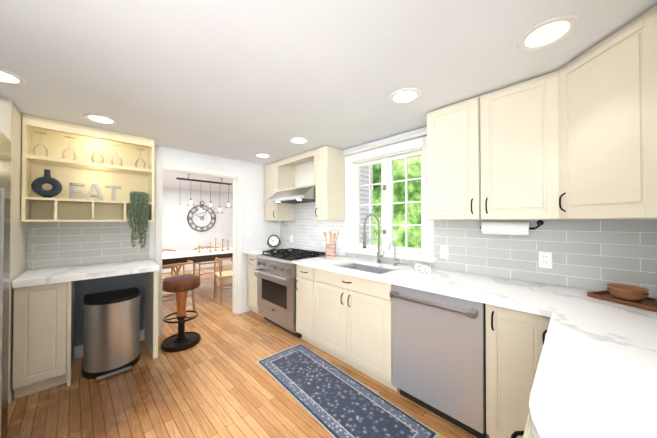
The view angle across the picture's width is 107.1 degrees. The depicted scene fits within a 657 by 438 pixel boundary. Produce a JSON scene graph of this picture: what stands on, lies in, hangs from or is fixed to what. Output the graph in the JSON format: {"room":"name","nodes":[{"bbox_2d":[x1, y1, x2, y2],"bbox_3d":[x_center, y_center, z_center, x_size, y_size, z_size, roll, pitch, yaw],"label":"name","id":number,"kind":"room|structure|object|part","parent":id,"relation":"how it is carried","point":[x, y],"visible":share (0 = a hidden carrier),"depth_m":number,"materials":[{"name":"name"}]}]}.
{"room":"kitchen","nodes":[
{"label":"kitchen","id":0,"kind":"room"},
{"bbox_2d":[26,145,280,327],"bbox_3d":[-1.202,0.267,3.781,6.140,2.260,0.120,1,-1,-44],"label":"wall","id":1,"kind":"structure","parent":0,"point":[259,226],"depth_m":3.64,"materials":[{"name":"paint"}]},
{"bbox_2d":[21,114,154,221],"bbox_3d":[-2.312,-0.420,2.419,0.900,0.893,0.276,1,-1,-44],"label":"shelf","id":2,"kind":"object","parent":1,"relation":"attached to","point":[128,176],"visible":0.85,"depth_m":2.40,"materials":[{"name":"beige wood"}]},
{"bbox_2d":[32,131,47,156],"bbox_3d":[-2.574,-0.655,2.168,0.094,0.230,0.094,1,-1,-44],"label":"wine glass","id":3,"kind":"object","parent":2,"relation":"on","point":[35,147],"visible":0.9,"depth_m":2.17,"materials":[{"name":"clear glass"}]},
{"bbox_2d":[31,169,61,197],"bbox_3d":[-2.537,-0.315,2.187,0.184,0.260,0.072,1,-1,-44],"label":"vase","id":4,"kind":"object","parent":2,"relation":"on","point":[39,182],"visible":0.98,"depth_m":2.17,"materials":[{"name":"blue"}]},
{"bbox_2d":[62,136,75,159],"bbox_3d":[-2.442,-0.654,2.283,0.094,0.230,0.094,1,-1,-44],"label":"wine glass","id":5,"kind":"object","parent":2,"relation":"on","point":[63,152],"visible":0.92,"depth_m":2.28,"materials":[{"name":"clear glass"}]},
{"bbox_2d":[69,182,120,200],"bbox_3d":[-2.310,-0.267,2.417,0.372,0.167,0.028,1,-1,-44],"label":"letters spelling eat","id":6,"kind":"object","parent":2,"relation":"on","point":[72,191],"visible":0.9,"depth_m":2.38,"materials":[{"name":"silver metal"}]},
{"bbox_2d":[91,141,103,162],"bbox_3d":[-2.296,-0.653,2.412,0.094,0.230,0.094,1,-1,-44],"label":"wine glass","id":7,"kind":"object","parent":2,"relation":"on","point":[92,156],"visible":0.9,"depth_m":2.42,"materials":[{"name":"clear glass"}]},
{"bbox_2d":[111,144,122,165],"bbox_3d":[-2.206,-0.652,2.528,0.094,0.230,0.094,1,-1,-44],"label":"wine glass","id":8,"kind":"object","parent":2,"relation":"on","point":[121,162],"visible":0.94,"depth_m":2.53,"materials":[{"name":"clear glass"}]},
{"bbox_2d":[127,191,149,248],"bbox_3d":[-2.016,0.007,2.561,0.185,0.597,0.252,1,-1,-44],"label":"hanging plant","id":9,"kind":"object","parent":2,"relation":"on","point":[140,222],"visible":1,"depth_m":2.49,"materials":[{"name":"green plant"}]},
{"bbox_2d":[135,148,145,168],"bbox_3d":[-2.060,-0.650,2.657,0.094,0.230,0.094,1,-1,-44],"label":"wine glass","id":10,"kind":"object","parent":2,"relation":"on","point":[140,149],"visible":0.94,"depth_m":2.66,"materials":[{"name":"clear glass"}]},
{"bbox_2d":[27,222,149,269],"bbox_3d":[-2.408,0.245,2.511,0.900,0.435,0.008,1,-1,-44],"label":"backsplash","id":11,"kind":"structure","parent":1,"relation":"attached to","point":[55,244],"depth_m":2.44,"materials":[{"name":"tile"}]},
{"bbox_2d":[74,329,143,358],"bbox_3d":[-2.313,1.325,2.589,0.556,0.120,0.014,1,-1,-44],"label":"baseboard","id":12,"kind":"structure","parent":1,"relation":"attached to","point":[78,351],"depth_m":2.42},
{"bbox_2d":[74,273,144,346],"bbox_3d":[-2.317,0.883,2.597,0.558,0.764,0.004,1,-1,-44],"label":"paint","id":13,"kind":"object","parent":1,"relation":"attached to","point":[83,288],"visible":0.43,"depth_m":2.53,"materials":[{"name":"grey paint"}]},
{"bbox_2d":[155,162,241,335],"bbox_3d":[-1.716,0.361,3.277,1.053,2.062,0.156,1,-1,-44],"label":"door frame","id":14,"kind":"structure","parent":1,"relation":"attached to","point":[236,178],"depth_m":3.29,"materials":[{"name":"white wood"}]},
{"bbox_2d":[241,303,246,310],"bbox_3d":[-0.260,1.342,4.785,3.135,0.130,0.014,1,-1,-44],"label":"baseboard","id":15,"kind":"structure","parent":1,"relation":"attached to","point":[243,306],"depth_m":3.61,"materials":[{"name":"white wood"}]},
{"bbox_2d":[162,187,232,266],"bbox_3d":[-3.944,0.297,6.834,5.790,2.260,0.120,1,-1,-44],"label":"wall","id":16,"kind":"structure","parent":0,"point":[180,233],"depth_m":6.89,"materials":[{"name":"paint"}]},
{"bbox_2d":[162,261,232,272],"bbox_3d":[-3.897,1.362,6.776,5.550,0.130,0.014,1,-1,-44],"label":"baseboard","id":17,"kind":"structure","parent":16,"relation":"attached to","point":[190,267],"depth_m":6.98,"materials":[{"name":"white wood"}]},
{"bbox_2d":[187,201,215,231],"bbox_3d":[-3.648,-0.082,7.001,0.768,0.889,0.034,1,-1,-44],"label":"wall clock","id":18,"kind":"object","parent":16,"relation":"attached to","point":[212,218],"visible":0.88,"depth_m":6.99,"materials":[{"name":"grey metal"}]},
{"bbox_2d":[7,265,488,437],"bbox_3d":[-1.174,1.426,3.740,6.140,0.060,8.400,1,-1,-44],"label":"floor","id":19,"kind":"structure","parent":0,"point":[217,381],"depth_m":1.89,"materials":[{"name":"brown wood"}]},
{"bbox_2d":[0,131,10,437],"bbox_3d":[-1.685,0.456,0.718,0.869,1.780,0.920,1,-1,-44],"label":"fridge","id":20,"kind":"object","parent":19,"relation":"on","point":[5,171],"visible":1,"depth_m":1.24,"materials":[{"name":"grey metal"}]},
{"bbox_2d":[0,98,25,403],"bbox_3d":[-2.725,0.252,1.759,0.594,2.250,0.633,1,-1,-44],"label":"pantry cabinet","id":21,"kind":"object","parent":19,"relation":"on","point":[10,122],"visible":0.29,"depth_m":1.84,"materials":[{"name":"beige wood"}]},
{"bbox_2d":[12,271,158,398],"bbox_3d":[-2.216,0.940,2.308,0.900,0.884,0.549,1,-1,-44],"label":"base cabinet","id":22,"kind":"object","parent":19,"relation":"on","point":[43,339],"visible":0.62,"depth_m":1.92,"materials":[{"name":"beige wood"}]},
{"bbox_2d":[12,259,159,287],"bbox_3d":[-2.204,0.489,2.305,0.906,0.054,0.565,1,-1,-44],"label":"countertop","id":23,"kind":"structure","parent":22,"relation":"on","point":[33,277],"depth_m":2.14,"materials":[{"name":"stone"}]},
{"bbox_2d":[82,287,140,380],"bbox_3d":[-2.031,1.052,2.289,0.412,0.660,0.454,1,-1,-44],"label":"trash can","id":24,"kind":"object","parent":19,"relation":"on","point":[111,333],"visible":1,"depth_m":2.15,"materials":[{"name":"silver metal"}]},
{"bbox_2d":[162,249,177,279],"bbox_3d":[-3.452,1.030,5.001,0.549,0.762,0.511,1,-1,-44],"label":"dining chair","id":25,"kind":"object","parent":19,"relation":"on","point":[176,267],"visible":0.29,"depth_m":5.20,"materials":[{"name":"brown wood"}]},
{"bbox_2d":[162,260,194,310],"bbox_3d":[-2.341,1.016,3.625,0.552,0.762,0.531,1,-1,-44],"label":"dining chair","id":26,"kind":"object","parent":19,"relation":"on","point":[178,270],"visible":0.27,"depth_m":3.62,"materials":[{"name":"brown wood"}]},
{"bbox_2d":[161,274,200,351],"bbox_3d":[-1.638,1.014,2.703,0.380,0.744,0.380,1,-1,-44],"label":"bar stool","id":27,"kind":"object","parent":19,"relation":"on","point":[180,286],"visible":1,"depth_m":2.65,"materials":[{"name":"brown metal"}]},
{"bbox_2d":[162,247,232,264],"bbox_3d":[-2.650,1.024,4.539,2.700,0.760,1.000,1,-1,-44],"label":"dining table","id":28,"kind":"object","parent":19,"relation":"on","point":[194,256],"visible":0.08,"depth_m":4.39,"materials":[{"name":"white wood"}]},
{"bbox_2d":[193,246,222,279],"bbox_3d":[-2.808,1.036,5.630,0.549,0.762,0.511,1,-1,-44],"label":"dining chair","id":29,"kind":"object","parent":19,"relation":"on","point":[202,263],"visible":0.44,"depth_m":5.55,"materials":[{"name":"brown wood"}]},
{"bbox_2d":[213,257,232,304],"bbox_3d":[-1.703,1.023,4.284,0.568,0.762,0.544,1,-1,-44],"label":"dining chair","id":30,"kind":"object","parent":19,"relation":"on","point":[220,275],"visible":0.48,"depth_m":4.08,"materials":[{"name":"brown wood"}]},
{"bbox_2d":[247,254,263,317],"bbox_3d":[-0.877,0.954,3.708,0.619,0.884,0.368,1,-1,-44],"label":"base cabinet","id":31,"kind":"object","parent":19,"relation":"on","point":[251,259],"depth_m":3.51,"materials":[{"name":"beige wood"}]},
{"bbox_2d":[243,248,291,255],"bbox_3d":[-0.897,0.491,3.693,0.662,0.031,0.368,1,-1,-44],"label":"countertop","id":32,"kind":"structure","parent":31,"relation":"on","point":[252,252],"depth_m":3.54,"materials":[{"name":"stone"}]},
{"bbox_2d":[267,235,280,249],"bbox_3d":[-0.849,0.361,3.769,0.161,0.230,0.153,1,-1,-44],"label":"desk clock","id":33,"kind":"object","parent":32,"relation":"on","point":[274,241],"visible":0.98,"depth_m":3.75,"materials":[{"name":"brown metal"}]},
{"bbox_2d":[253,248,325,337],"bbox_3d":[-0.490,0.916,3.232,0.716,0.950,0.840,1,-1,-44],"label":"range","id":34,"kind":"object","parent":19,"relation":"on","point":[276,287],"visible":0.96,"depth_m":3.00,"materials":[{"name":"silver metal"}]},
{"bbox_2d":[295,264,358,347],"bbox_3d":[-0.022,0.945,2.834,0.619,0.884,0.371,1,-1,-44],"label":"base cabinet","id":35,"kind":"object","parent":19,"relation":"on","point":[308,279],"depth_m":2.58,"materials":[{"name":"beige wood"}]},
{"bbox_2d":[257,343,438,437],"bbox_3d":[0.005,1.373,1.942,0.520,0.008,1.532,0,-1,-41],"label":"rug","id":36,"kind":"object","parent":19,"relation":"on","point":[332,400],"visible":1,"depth_m":1.83,"materials":[{"name":"blue fabric"}]},
{"bbox_2d":[319,278,399,391],"bbox_3d":[0.363,1.053,2.439,0.619,0.660,0.981,1,-1,-44],"label":"base cabinet","id":37,"kind":"object","parent":19,"relation":"on","point":[345,318],"depth_m":2.10,"materials":[{"name":"beige wood"}]},
{"bbox_2d":[389,284,486,437],"bbox_3d":[0.894,0.936,1.837,0.687,0.882,0.612,1,-1,-44],"label":"dishwasher","id":38,"kind":"object","parent":19,"relation":"on","point":[438,354],"visible":0.79,"depth_m":1.60,"materials":[{"name":"silver metal"}]},
{"bbox_2d":[485,304,530,437],"bbox_3d":[1.246,0.932,1.538,0.619,0.884,0.296,1,-1,-44],"label":"base cabinet","id":39,"kind":"object","parent":19,"relation":"on","point":[504,326],"depth_m":1.37,"materials":[{"name":"beige wood"}]},
{"bbox_2d":[292,255,656,323],"bbox_3d":[0.806,0.569,1.949,0.665,0.220,2.798,1,-1,-44],"label":"countertop","id":40,"kind":"structure","parent":39,"relation":"on","point":[530,297],"depth_m":1.59,"materials":[{"name":"stone"}]},
{"bbox_2d":[323,231,338,256],"bbox_3d":[0.024,0.305,3.009,0.176,0.325,0.210,1,-1,-44],"label":"utensil crock","id":41,"kind":"object","parent":40,"relation":"on","point":[330,248],"visible":1,"depth_m":2.97,"materials":[{"name":"ceramic"}]},
{"bbox_2d":[362,213,384,262],"bbox_3d":[0.464,0.201,2.467,0.308,0.524,0.111,1,-1,-44],"label":"faucet","id":42,"kind":"object","parent":40,"relation":"on","point":[379,255],"visible":1,"depth_m":2.53,"materials":[{"name":"silver metal"}]},
{"bbox_2d":[389,241,399,265],"bbox_3d":[0.646,0.339,2.379,0.126,0.246,0.078,1,-1,-44],"label":"filter faucet","id":43,"kind":"object","parent":40,"relation":"on","point":[394,263],"visible":1,"depth_m":2.42,"materials":[{"name":"silver metal"}]},
{"bbox_2d":[412,262,430,273],"bbox_3d":[0.805,0.425,2.107,0.183,0.069,0.211,1,-1,-44],"label":"towels","id":44,"kind":"object","parent":40,"relation":"on","point":[419,267],"visible":1,"depth_m":2.06,"materials":[{"name":"white fabric"}]},
{"bbox_2d":[587,290,656,311],"bbox_3d":[1.673,0.440,1.247,0.220,0.022,0.420,0,-1,-14],"label":"tray","id":45,"kind":"object","parent":40,"relation":"on","point":[648,303],"visible":0.58,"depth_m":1.30,"materials":[{"name":"brown wood"}]},
{"bbox_2d":[606,284,656,300],"bbox_3d":[1.673,0.408,1.236,0.260,0.067,0.332,1,-1,-44],"label":"bowls","id":46,"kind":"object","parent":45,"relation":"on","point":[628,292],"visible":1,"depth_m":1.31,"materials":[{"name":"brown wood"}]},
{"bbox_2d":[511,342,543,437],"bbox_3d":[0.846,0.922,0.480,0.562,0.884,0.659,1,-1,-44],"label":"base cabinet","id":47,"kind":"object","parent":19,"relation":"on","point":[522,428],"depth_m":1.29,"materials":[{"name":"beige wood"}]},
{"bbox_2d":[515,313,550,413],"bbox_3d":[1.146,0.925,0.816,0.580,0.884,0.719,1,-1,-44],"label":"base cabinet","id":48,"kind":"object","parent":19,"relation":"on","point":[535,332],"depth_m":1.29,"materials":[{"name":"beige wood"}]},
{"bbox_2d":[529,304,656,437],"bbox_3d":[0.911,0.460,0.551,1.140,0.031,0.650,1,-1,-44],"label":"countertop","id":49,"kind":"structure","parent":48,"relation":"on","point":[596,375],"depth_m":0.67,"materials":[{"name":"stone"}]},
{"bbox_2d":[0,0,656,192],"bbox_3d":[-1.174,-0.903,3.764,6.140,0.080,8.400,1,-1,-44],"label":"ceiling","id":50,"kind":"structure","parent":0,"point":[244,80],"depth_m":1.38,"materials":[{"name":"paint"}]},
{"bbox_2d":[0,69,26,85],"bbox_3d":[-2.027,-0.880,1.489,0.220,0.009,0.220,1,-1,-44],"label":"recessed light","id":51,"kind":"object","parent":50,"relation":"in","point":[7,77],"visible":1,"depth_m":1.53,"materials":[{"name":"white plastic"}]},
{"bbox_2d":[84,114,117,124],"bbox_3d":[-2.002,-0.874,2.135,0.220,0.009,0.220,1,-1,-44],"label":"recessed light","id":52,"kind":"object","parent":50,"relation":"in","point":[100,119],"visible":0.98,"depth_m":2.13,"materials":[{"name":"white plastic"}]},
{"bbox_2d":[174,174,231,213],"bbox_3d":[-2.418,-0.474,4.781,1.074,0.756,0.184,1,-1,-44],"label":"pendant light","id":53,"kind":"object","parent":50,"relation":"hanging from","point":[188,179],"depth_m":4.71,"materials":[{"name":"brown metal"}]},
{"bbox_3d":[-2.418,-0.222,4.779,1.074,0.252,0.184,1,-1,-44],"label":"pendant light shades","id":54,"kind":"part","parent":53,"relation":"part of","materials":[{"name":"clear glass"}]},
{"bbox_2d":[254,153,270,157],"bbox_3d":[-0.896,-0.863,3.308,0.220,0.009,0.220,1,-1,-44],"label":"recessed light","id":55,"kind":"object","parent":50,"relation":"in","point":[261,155],"visible":0.98,"depth_m":3.30,"materials":[{"name":"white plastic"}]},
{"bbox_2d":[289,137,308,143],"bbox_3d":[-0.330,-0.869,2.700,0.220,0.009,0.220,1,-1,-44],"label":"recessed light","id":56,"kind":"object","parent":50,"relation":"in","point":[297,140],"visible":1,"depth_m":2.69,"materials":[{"name":"white plastic"}]},
{"bbox_2d":[389,88,420,103],"bbox_3d":[0.550,-0.878,1.743,0.220,0.009,0.220,1,-1,-44],"label":"recessed light","id":57,"kind":"object","parent":50,"relation":"in","point":[405,96],"visible":1,"depth_m":1.73,"materials":[{"name":"white plastic"}]},
{"bbox_2d":[517,15,578,50],"bbox_3d":[1.046,-0.884,1.165,0.220,0.009,0.220,1,-1,-44],"label":"recessed light","id":58,"kind":"object","parent":50,"relation":"in","point":[547,33],"visible":1,"depth_m":1.15,"materials":[{"name":"white plastic"}]},
{"bbox_2d":[287,141,593,290],"bbox_3d":[0.670,0.256,2.688,0.150,2.260,4.300,1,-1,-44],"label":"wall","id":59,"kind":"structure","parent":0,"point":[434,242],"depth_m":2.26,"materials":[{"name":"paint"}]},
{"bbox_2d":[264,161,295,220],"bbox_3d":[-0.765,-0.413,3.815,0.329,0.880,0.392,1,-1,-44],"label":"upper cabinet","id":60,"kind":"object","parent":59,"relation":"attached to","point":[279,175],"depth_m":3.68,"materials":[{"name":"beige wood"}]},
{"bbox_2d":[267,186,314,203],"bbox_3d":[-0.409,-0.319,3.324,0.488,0.168,0.840,1,-1,-44],"label":"range hood","id":61,"kind":"object","parent":60,"relation":"attached to","point":[300,195],"visible":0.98,"depth_m":3.15,"materials":[{"name":"silver metal"}]},
{"bbox_2d":[312,146,344,220],"bbox_3d":[0.014,-0.421,3.018,0.329,0.880,0.224,1,-1,-44],"label":"upper cabinet","id":62,"kind":"object","parent":59,"relation":"attached to","point":[328,162],"depth_m":2.92,"materials":[{"name":"beige wood"}]},
{"bbox_2d":[341,127,435,262],"bbox_3d":[0.629,-0.230,2.681,0.224,1.259,1.140,1,-1,-44],"label":"window","id":63,"kind":"structure","parent":59,"relation":"in","point":[414,139],"depth_m":2.66,"materials":[{"name":"white wood"}]},
{"bbox_2d":[427,92,491,219],"bbox_3d":[1.058,-0.432,1.925,0.364,0.880,0.443,1,-1,-44],"label":"upper cabinet","id":64,"kind":"object","parent":59,"relation":"attached to","point":[459,135],"depth_m":1.80,"materials":[{"name":"beige wood"}]},
{"bbox_2d":[280,202,656,297],"bbox_3d":[0.614,0.035,2.635,0.008,0.900,4.060,1,-1,-44],"label":"backsplash","id":65,"kind":"structure","parent":59,"relation":"attached to","point":[596,255],"depth_m":1.71,"materials":[{"name":"tile"}]},
{"bbox_2d":[339,238,342,246],"bbox_3d":[0.157,0.300,3.088,0.008,0.116,0.072,1,-1,-44],"label":"electrical outlet","id":66,"kind":"object","parent":65,"relation":"attached to","point":[340,242],"visible":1,"depth_m":3.08,"materials":[{"name":"white plastic"}]},
{"bbox_2d":[440,245,447,258],"bbox_3d":[1.041,0.296,2.183,0.008,0.116,0.072,1,-1,-44],"label":"electrical outlet","id":67,"kind":"object","parent":65,"relation":"attached to","point":[443,251],"visible":1,"depth_m":2.18,"materials":[{"name":"white plastic"}]},
{"bbox_2d":[538,251,551,268],"bbox_3d":[1.516,0.286,1.697,0.008,0.116,0.072,1,-1,-44],"label":"electrical outlet","id":68,"kind":"object","parent":65,"relation":"attached to","point":[544,259],"visible":1,"depth_m":1.70,"materials":[{"name":"white plastic"}]},
{"bbox_2d":[492,78,535,219],"bbox_3d":[1.302,-0.434,1.676,0.364,0.880,0.507,1,-1,-44],"label":"upper cabinet","id":69,"kind":"object","parent":59,"relation":"attached to","point":[514,106],"depth_m":1.57,"materials":[{"name":"beige wood"}]},
{"bbox_2d":[480,220,543,235],"bbox_3d":[1.336,0.062,1.789,0.141,0.110,0.370,1,-1,-44],"label":"paper towel holder","id":70,"kind":"object","parent":69,"relation":"attached to","point":[507,227],"visible":1,"depth_m":1.75,"materials":[{"name":"white paper"}]},
{"bbox_2d":[536,14,643,219],"bbox_3d":[1.538,-0.439,1.197,0.696,0.880,0.697,1,-1,-44],"label":"upper cabinet","id":71,"kind":"object","parent":59,"relation":"attached to","point":[576,139],"depth_m":1.22,"materials":[{"name":"beige wood"}]},
{"bbox_2d":[644,5,656,219],"bbox_3d":[1.237,-0.444,0.671,0.660,0.880,0.365,1,-1,-44],"label":"upper cabinet","id":72,"kind":"object","parent":59,"relation":"attached to","point":[650,17],"depth_m":1.01,"materials":[{"name":"beige wood"}]},
{"label":"outside","id":73,"kind":"structure","parent":0,"visible":0},
{"bbox_2d":[373,156,420,247],"bbox_3d":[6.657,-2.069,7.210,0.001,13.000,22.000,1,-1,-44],"label":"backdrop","id":74,"kind":"structure","parent":73,"point":[414,163],"depth_m":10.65,"materials":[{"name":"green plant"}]},
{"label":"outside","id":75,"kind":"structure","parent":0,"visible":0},
{"label":"lawn","id":76,"kind":"structure","parent":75,"visible":0},
{"bbox_2d":[360,165,372,243],"bbox_3d":[-1.379,-0.575,6.659,2.440,6.000,4.530,1,-1,-44],"label":"house siding","id":77,"kind":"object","parent":76,"relation":"on","point":[364,198],"depth_m":5.67,"materials":[{"name":"white wood"}]}
]}

